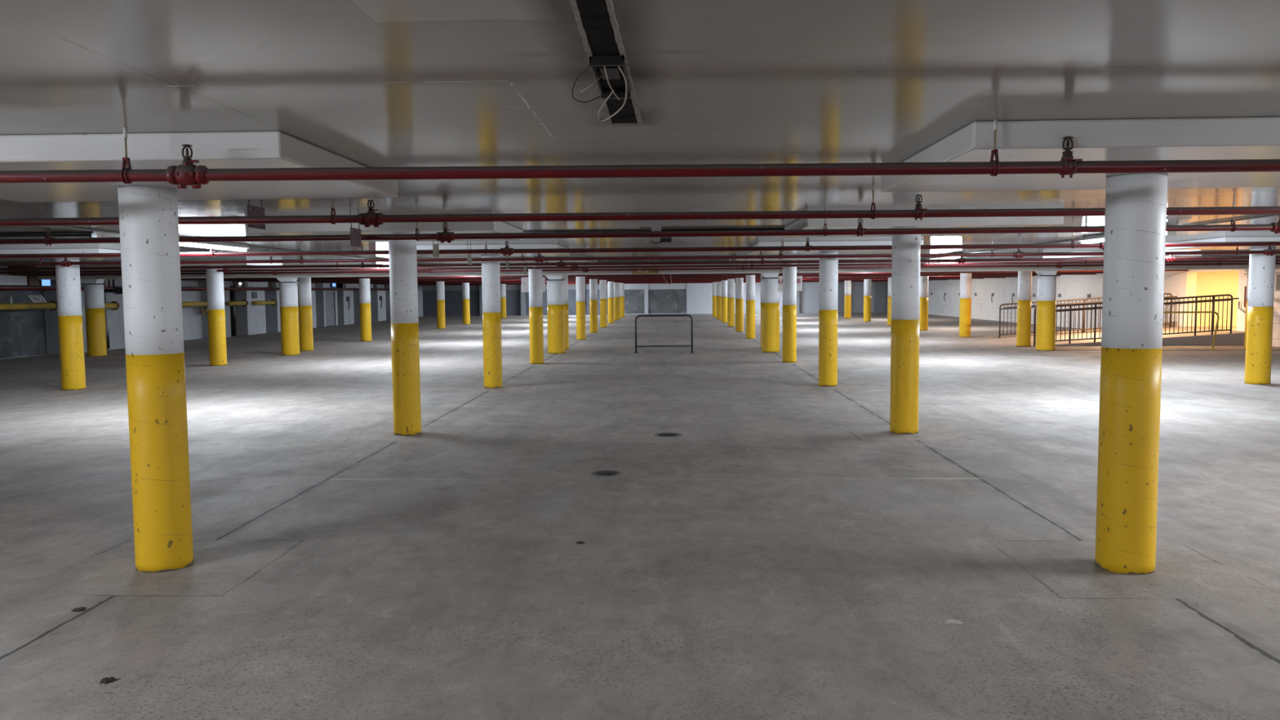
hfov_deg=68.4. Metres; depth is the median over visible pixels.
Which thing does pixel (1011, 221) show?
column capital
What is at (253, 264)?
fluorescent light
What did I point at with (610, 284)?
column
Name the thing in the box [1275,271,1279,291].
electrical panel
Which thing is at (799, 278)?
hanging sign
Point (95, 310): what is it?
column
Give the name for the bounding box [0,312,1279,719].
floor
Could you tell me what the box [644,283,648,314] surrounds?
trim
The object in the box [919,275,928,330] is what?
column
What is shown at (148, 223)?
column
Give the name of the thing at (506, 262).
sign
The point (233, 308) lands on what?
drain pipe
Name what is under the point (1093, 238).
fluorescent light
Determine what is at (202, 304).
pipe
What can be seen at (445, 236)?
pipe
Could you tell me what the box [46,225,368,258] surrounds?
conduit
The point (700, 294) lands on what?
wall
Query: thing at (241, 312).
trim
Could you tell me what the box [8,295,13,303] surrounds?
bottle
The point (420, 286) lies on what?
trim
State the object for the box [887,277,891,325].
column
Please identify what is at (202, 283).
trim
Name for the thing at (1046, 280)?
column
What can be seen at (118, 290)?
control valve
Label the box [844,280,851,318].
column
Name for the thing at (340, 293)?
trim
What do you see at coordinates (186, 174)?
pipe
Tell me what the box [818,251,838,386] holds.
column
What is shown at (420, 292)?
trim
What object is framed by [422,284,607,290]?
trim
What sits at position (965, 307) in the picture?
column
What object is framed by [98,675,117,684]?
leaf
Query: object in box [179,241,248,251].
fluorescent light
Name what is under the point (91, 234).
socket
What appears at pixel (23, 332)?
wall panel
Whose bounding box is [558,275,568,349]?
column
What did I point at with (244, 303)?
pipe
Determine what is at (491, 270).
column
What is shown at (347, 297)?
wall socket
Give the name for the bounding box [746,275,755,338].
column
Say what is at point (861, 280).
pipe
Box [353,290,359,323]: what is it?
trim
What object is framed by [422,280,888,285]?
pipe
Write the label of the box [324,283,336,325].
trim
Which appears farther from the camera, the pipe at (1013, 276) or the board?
the pipe at (1013, 276)
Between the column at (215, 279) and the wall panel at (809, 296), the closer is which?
the column at (215, 279)
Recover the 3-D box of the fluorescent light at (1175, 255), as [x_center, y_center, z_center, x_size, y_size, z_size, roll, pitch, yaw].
[10.254,-2.245,20.196,2.500,0.123,1.840,0,4,2]
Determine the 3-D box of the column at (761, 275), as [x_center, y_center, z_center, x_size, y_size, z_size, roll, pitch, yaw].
[3.461,-1.433,25.854,0.308,2.212,0.308,0,4,2]
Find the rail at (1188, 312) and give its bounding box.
[1163,311,1219,349]
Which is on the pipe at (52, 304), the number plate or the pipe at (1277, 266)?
the number plate
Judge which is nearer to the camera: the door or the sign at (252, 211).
the sign at (252, 211)
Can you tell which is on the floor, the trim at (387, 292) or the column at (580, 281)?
the column at (580, 281)
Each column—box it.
[54,258,85,390]
[80,279,106,356]
[117,185,193,573]
[205,268,226,365]
[275,277,300,355]
[297,277,313,351]
[359,278,372,341]
[388,240,421,435]
[435,281,445,328]
[462,282,470,324]
[481,254,502,388]
[500,284,506,318]
[528,265,543,364]
[545,275,565,354]
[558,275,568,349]
[575,276,586,339]
[589,279,598,333]
[600,280,607,327]
[607,281,613,323]
[613,282,619,319]
[619,283,624,317]
[712,282,716,316]
[716,281,721,319]
[721,280,727,322]
[727,278,734,326]
[735,277,743,332]
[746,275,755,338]
[760,272,779,352]
[760,275,763,348]
[782,266,796,362]
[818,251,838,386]
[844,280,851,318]
[863,279,871,321]
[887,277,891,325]
[889,234,920,434]
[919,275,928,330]
[959,272,971,337]
[1016,271,1031,346]
[1035,270,1059,351]
[1094,173,1167,574]
[1244,247,1275,384]
[1244,268,1248,349]
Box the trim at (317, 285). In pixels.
[315,283,329,287]
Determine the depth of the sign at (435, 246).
12.01 m
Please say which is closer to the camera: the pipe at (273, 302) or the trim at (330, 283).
the pipe at (273, 302)
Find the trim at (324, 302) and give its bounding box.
[323,290,325,326]
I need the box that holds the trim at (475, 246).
[416,243,569,257]
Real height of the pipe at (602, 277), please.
0.285 m
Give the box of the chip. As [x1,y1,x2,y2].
[943,619,962,624]
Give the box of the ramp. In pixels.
[983,321,1244,346]
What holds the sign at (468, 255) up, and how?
hanging from the ceiling
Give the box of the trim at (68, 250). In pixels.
[0,248,120,261]
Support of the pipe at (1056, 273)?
hanging from the ceiling
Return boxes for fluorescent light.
[0,231,97,238]
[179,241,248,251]
[180,258,282,266]
[371,257,389,264]
[928,252,967,259]
[1042,249,1201,257]
[1078,233,1104,243]
[1164,236,1279,250]
[1164,249,1196,251]
[1165,231,1176,235]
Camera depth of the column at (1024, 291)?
25.49 m
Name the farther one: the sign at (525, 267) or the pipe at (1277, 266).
the pipe at (1277, 266)
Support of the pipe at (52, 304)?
attached to the trim
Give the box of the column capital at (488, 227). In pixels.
[248,221,523,242]
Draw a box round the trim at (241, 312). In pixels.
[232,280,264,335]
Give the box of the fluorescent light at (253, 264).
[180,258,282,266]
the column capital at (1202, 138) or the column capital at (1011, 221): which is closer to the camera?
the column capital at (1202, 138)
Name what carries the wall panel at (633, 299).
attached to the wall at (700, 294)
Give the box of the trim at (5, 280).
[0,275,26,285]
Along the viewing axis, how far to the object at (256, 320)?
37.35 m
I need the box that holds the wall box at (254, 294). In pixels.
[251,292,257,298]
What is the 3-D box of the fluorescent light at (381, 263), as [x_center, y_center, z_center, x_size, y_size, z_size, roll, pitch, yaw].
[-5.593,-2.182,21.147,0.180,0.120,2.440,0,4,2]
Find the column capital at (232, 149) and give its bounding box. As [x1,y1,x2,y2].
[0,131,398,202]
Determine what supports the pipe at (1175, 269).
hanging from the ceiling
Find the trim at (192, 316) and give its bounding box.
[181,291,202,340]
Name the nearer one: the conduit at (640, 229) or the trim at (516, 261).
the conduit at (640, 229)
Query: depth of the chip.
4.52 m
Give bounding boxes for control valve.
[103,279,122,294]
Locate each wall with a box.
[0,266,422,359]
[624,283,712,314]
[928,268,1279,346]
[1195,270,1239,326]
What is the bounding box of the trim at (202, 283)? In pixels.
[199,280,231,338]
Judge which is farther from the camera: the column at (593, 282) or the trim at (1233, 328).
the column at (593, 282)
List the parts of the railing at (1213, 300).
post, post, rail, rail, handrail, post, post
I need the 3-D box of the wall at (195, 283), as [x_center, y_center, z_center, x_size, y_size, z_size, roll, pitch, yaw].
[-16.378,-1.234,24.541,0.400,2.335,80.000,0,4,2]
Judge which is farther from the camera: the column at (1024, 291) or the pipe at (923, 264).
the column at (1024, 291)
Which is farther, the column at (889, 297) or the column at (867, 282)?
the column at (867, 282)
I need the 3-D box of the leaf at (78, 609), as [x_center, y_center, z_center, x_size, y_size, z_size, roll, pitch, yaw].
[-2.858,1.270,4.807,0.059,0.009,0.066,2,5,29]
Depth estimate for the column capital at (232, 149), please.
4.42 m
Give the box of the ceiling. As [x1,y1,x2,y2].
[0,0,1279,266]
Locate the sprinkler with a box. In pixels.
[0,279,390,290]
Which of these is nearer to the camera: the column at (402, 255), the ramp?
the column at (402, 255)
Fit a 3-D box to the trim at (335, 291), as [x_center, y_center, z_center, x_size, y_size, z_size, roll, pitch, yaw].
[-14.929,-2.549,46.338,0.020,1.700,0.238,0,4,2]
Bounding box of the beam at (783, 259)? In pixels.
[730,253,857,261]
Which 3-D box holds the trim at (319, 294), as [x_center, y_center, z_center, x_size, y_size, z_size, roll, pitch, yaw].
[-15.244,-2.729,44.759,0.499,2.335,0.200,0,4,2]
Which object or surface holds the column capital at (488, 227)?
attached to the ceiling
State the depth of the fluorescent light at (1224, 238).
14.70 m
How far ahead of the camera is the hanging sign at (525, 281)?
22.52 m
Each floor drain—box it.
[591,470,622,476]
[653,432,682,437]
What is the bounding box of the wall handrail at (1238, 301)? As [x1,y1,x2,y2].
[1238,301,1245,313]
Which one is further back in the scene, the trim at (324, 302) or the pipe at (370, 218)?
the trim at (324, 302)
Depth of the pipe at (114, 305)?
27.52 m
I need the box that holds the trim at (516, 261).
[471,255,594,263]
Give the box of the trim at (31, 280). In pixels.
[8,266,39,285]
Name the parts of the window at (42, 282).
pane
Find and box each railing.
[999,293,1177,337]
[1033,293,1239,346]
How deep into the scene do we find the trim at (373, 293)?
52.85 m
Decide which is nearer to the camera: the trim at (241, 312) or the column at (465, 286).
the trim at (241, 312)
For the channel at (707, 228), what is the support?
attached to the ceiling
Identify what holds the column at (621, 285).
on the floor
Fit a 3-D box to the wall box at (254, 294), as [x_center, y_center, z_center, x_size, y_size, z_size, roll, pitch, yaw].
[-15.215,-2.558,37.211,0.028,0.260,0.430,0,4,2]
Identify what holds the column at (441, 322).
on the floor
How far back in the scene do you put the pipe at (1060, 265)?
23.16 m
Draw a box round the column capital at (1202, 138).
[881,116,1279,191]
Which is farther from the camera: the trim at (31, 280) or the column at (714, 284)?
the column at (714, 284)
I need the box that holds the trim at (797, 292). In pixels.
[796,291,799,313]
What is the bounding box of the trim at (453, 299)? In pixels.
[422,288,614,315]
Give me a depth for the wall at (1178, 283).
37.56 m
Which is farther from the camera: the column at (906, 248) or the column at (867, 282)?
the column at (867, 282)
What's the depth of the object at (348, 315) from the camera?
48.02 m
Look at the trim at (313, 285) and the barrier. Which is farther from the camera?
the trim at (313, 285)
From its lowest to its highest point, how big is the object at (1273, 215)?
0.024 m
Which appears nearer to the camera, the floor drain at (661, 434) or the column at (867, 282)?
the floor drain at (661, 434)
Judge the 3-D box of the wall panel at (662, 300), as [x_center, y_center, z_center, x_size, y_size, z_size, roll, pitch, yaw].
[1.841,-3.975,63.841,2.540,1.620,0.020,0,4,2]
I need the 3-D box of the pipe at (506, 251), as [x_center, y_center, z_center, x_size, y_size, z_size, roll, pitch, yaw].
[0.171,-1.494,12.124,31.930,0.269,0.100,0,4,2]
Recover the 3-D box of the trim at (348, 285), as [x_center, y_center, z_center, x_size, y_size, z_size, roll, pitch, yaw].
[-15.088,-3.829,48.486,0.510,0.240,2.400,0,4,2]
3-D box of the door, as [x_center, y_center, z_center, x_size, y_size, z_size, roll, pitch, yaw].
[-15.014,-2.525,45.544,0.144,1.750,1.350,0,4,2]
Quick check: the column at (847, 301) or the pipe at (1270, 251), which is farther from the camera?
the column at (847, 301)
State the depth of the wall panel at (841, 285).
63.09 m
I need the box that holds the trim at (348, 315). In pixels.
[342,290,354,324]
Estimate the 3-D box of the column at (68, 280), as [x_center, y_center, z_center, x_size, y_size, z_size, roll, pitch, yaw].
[-9.681,-0.602,16.023,0.360,2.212,0.360,0,4,2]
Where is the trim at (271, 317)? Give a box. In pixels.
[264,281,280,332]
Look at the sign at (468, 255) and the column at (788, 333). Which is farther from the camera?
the column at (788, 333)
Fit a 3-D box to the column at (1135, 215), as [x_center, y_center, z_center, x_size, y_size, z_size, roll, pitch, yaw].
[2.767,0.082,5.317,0.308,2.212,0.308,0,4,2]
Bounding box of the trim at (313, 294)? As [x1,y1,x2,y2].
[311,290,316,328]
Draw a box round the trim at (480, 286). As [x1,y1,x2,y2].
[479,284,482,315]
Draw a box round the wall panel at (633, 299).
[624,289,644,313]
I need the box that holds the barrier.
[633,314,694,353]
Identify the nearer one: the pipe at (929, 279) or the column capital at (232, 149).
the column capital at (232, 149)
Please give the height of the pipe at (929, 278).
0.285 m
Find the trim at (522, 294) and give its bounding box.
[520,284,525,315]
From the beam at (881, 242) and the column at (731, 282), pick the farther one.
the column at (731, 282)
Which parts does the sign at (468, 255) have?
plate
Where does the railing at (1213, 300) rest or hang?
on the ramp
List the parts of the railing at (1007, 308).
rail, post, rail, handrail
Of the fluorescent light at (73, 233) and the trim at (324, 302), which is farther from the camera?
the trim at (324, 302)
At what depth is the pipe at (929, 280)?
57.54 m
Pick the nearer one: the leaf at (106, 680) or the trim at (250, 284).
the leaf at (106, 680)
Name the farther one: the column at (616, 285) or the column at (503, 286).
the column at (503, 286)
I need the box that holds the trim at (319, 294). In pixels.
[315,287,325,327]
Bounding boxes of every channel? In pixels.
[661,228,784,231]
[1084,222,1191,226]
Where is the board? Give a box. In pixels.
[631,267,658,273]
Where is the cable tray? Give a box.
[569,0,642,125]
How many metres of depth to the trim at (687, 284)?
63.69 m
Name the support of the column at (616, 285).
on the floor
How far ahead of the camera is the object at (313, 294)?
43.41 m
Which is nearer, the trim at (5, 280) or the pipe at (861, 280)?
the trim at (5, 280)
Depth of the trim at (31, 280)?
24.15 m
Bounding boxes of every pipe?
[0,119,1279,188]
[0,183,1279,226]
[0,204,1279,245]
[0,232,1279,257]
[0,241,1279,266]
[0,249,1279,271]
[0,257,1279,274]
[0,300,57,310]
[27,255,1279,275]
[37,255,1279,279]
[104,301,119,310]
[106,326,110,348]
[181,269,1188,279]
[182,300,207,315]
[223,271,1103,280]
[226,299,248,306]
[229,286,236,335]
[248,273,1095,281]
[252,299,276,306]
[311,275,1017,283]
[311,275,1061,282]
[336,277,1005,284]
[357,278,983,284]
[377,279,955,284]
[417,280,888,284]
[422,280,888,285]
[444,280,932,284]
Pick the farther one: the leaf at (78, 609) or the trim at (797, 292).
the trim at (797, 292)
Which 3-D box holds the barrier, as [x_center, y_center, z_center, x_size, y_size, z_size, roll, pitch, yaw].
[0.614,-0.673,24.209,1.590,0.984,0.150,0,4,2]
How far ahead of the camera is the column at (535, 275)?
20.79 m
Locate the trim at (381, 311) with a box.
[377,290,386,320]
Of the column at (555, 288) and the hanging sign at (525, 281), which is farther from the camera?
the column at (555, 288)
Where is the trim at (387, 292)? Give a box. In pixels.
[385,284,391,319]
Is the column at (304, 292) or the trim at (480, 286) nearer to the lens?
the column at (304, 292)
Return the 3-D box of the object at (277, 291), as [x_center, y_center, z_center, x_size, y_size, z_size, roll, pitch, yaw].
[-15.137,-2.095,40.183,0.020,1.700,1.588,0,4,2]
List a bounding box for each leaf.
[71,607,85,612]
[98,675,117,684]
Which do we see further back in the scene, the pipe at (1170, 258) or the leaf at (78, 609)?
the pipe at (1170, 258)
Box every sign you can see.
[247,199,265,229]
[350,212,361,247]
[432,242,439,257]
[466,241,471,265]
[505,256,508,268]
[521,276,545,292]
[524,266,526,274]
[777,263,802,291]
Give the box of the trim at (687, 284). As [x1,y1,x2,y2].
[686,283,689,314]
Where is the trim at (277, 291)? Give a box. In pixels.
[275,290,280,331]
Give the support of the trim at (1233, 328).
attached to the wall at (1215, 282)
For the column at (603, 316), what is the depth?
41.33 m
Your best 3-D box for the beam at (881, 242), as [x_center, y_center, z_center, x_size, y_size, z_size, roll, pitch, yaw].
[3.098,-1.825,15.301,2.500,0.123,1.840,0,4,2]
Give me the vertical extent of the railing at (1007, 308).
1.374 m
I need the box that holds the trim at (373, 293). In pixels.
[370,284,386,321]
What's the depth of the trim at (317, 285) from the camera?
44.51 m
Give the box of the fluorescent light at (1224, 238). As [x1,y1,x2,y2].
[1164,236,1279,250]
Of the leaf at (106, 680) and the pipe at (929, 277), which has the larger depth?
the pipe at (929, 277)
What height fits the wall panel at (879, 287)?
2.335 m
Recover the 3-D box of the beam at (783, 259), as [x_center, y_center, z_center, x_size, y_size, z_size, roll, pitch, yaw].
[3.271,-2.204,20.435,2.500,0.123,1.840,0,4,2]
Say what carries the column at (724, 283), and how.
on the floor
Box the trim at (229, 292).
[229,292,231,335]
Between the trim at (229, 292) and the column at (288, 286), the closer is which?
the column at (288, 286)
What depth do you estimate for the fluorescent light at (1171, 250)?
16.91 m
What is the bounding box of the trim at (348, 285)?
[336,283,359,288]
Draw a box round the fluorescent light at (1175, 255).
[1042,249,1201,257]
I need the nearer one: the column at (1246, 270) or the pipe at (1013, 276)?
the column at (1246, 270)
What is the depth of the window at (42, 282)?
24.75 m
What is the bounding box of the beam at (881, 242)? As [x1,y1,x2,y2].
[749,240,923,253]
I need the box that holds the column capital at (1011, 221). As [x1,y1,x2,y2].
[784,216,1063,237]
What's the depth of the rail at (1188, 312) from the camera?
23.91 m
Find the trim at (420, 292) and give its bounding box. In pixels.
[417,290,422,316]
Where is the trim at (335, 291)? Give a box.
[334,290,337,325]
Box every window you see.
[39,279,52,285]
[330,283,336,287]
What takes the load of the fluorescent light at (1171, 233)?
attached to the ceiling
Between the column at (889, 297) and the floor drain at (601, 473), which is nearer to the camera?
the floor drain at (601, 473)
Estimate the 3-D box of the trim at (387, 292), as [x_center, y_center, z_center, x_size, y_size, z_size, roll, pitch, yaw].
[-14.853,-3.582,56.321,0.499,2.335,1.600,0,4,2]
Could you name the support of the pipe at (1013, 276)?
hanging from the ceiling
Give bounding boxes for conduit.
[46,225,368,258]
[523,229,651,232]
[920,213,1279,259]
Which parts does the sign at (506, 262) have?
plate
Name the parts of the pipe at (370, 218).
hanger rod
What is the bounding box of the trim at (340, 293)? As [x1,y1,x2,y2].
[336,284,349,324]
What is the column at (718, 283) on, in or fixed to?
on the floor
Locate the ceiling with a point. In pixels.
(369, 83)
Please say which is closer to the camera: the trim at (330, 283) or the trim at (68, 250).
the trim at (68, 250)
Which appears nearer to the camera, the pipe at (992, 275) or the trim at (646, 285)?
the pipe at (992, 275)
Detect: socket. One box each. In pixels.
[88,232,97,237]
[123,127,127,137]
[346,296,349,310]
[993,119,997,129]
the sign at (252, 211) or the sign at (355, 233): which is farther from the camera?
the sign at (355, 233)
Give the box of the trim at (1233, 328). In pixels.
[1185,326,1236,330]
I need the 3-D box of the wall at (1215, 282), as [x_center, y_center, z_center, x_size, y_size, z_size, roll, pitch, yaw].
[18.031,-1.660,26.457,2.150,2.335,5.400,0,4,2]
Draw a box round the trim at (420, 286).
[417,284,422,317]
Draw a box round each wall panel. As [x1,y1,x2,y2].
[0,291,47,358]
[624,289,644,313]
[648,288,685,313]
[734,281,888,313]
[837,281,844,312]
[873,281,885,312]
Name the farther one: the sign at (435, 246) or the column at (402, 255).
the sign at (435, 246)
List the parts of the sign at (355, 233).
plate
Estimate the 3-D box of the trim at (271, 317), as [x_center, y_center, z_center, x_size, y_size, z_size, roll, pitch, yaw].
[-15.399,-2.391,40.174,0.499,2.335,1.600,0,4,2]
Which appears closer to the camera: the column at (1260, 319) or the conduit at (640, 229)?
the conduit at (640, 229)
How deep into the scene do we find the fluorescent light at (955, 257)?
20.24 m
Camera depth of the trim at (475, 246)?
14.59 m
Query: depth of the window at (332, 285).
45.81 m
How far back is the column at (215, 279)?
21.02 m
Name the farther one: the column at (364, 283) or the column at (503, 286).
the column at (503, 286)
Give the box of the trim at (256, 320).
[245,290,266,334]
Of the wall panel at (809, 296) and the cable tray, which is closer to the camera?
the cable tray
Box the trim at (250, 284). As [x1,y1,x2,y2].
[246,281,267,287]
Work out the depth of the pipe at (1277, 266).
23.94 m
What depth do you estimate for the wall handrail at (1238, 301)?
26.09 m
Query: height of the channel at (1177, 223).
0.065 m
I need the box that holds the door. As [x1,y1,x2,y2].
[324,290,334,326]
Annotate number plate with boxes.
[28,295,47,302]
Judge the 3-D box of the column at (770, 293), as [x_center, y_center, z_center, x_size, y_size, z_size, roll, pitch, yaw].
[3.342,-1.213,24.177,0.500,2.020,0.455,0,4,2]
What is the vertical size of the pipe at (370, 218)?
0.269 m
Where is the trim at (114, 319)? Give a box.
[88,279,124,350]
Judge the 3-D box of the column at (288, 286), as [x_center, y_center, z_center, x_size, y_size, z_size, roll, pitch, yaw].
[-9.161,-1.141,24.605,0.500,2.020,0.455,0,4,2]
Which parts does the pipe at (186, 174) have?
hanger rod, hanger rod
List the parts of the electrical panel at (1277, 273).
panel door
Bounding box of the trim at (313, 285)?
[297,282,315,329]

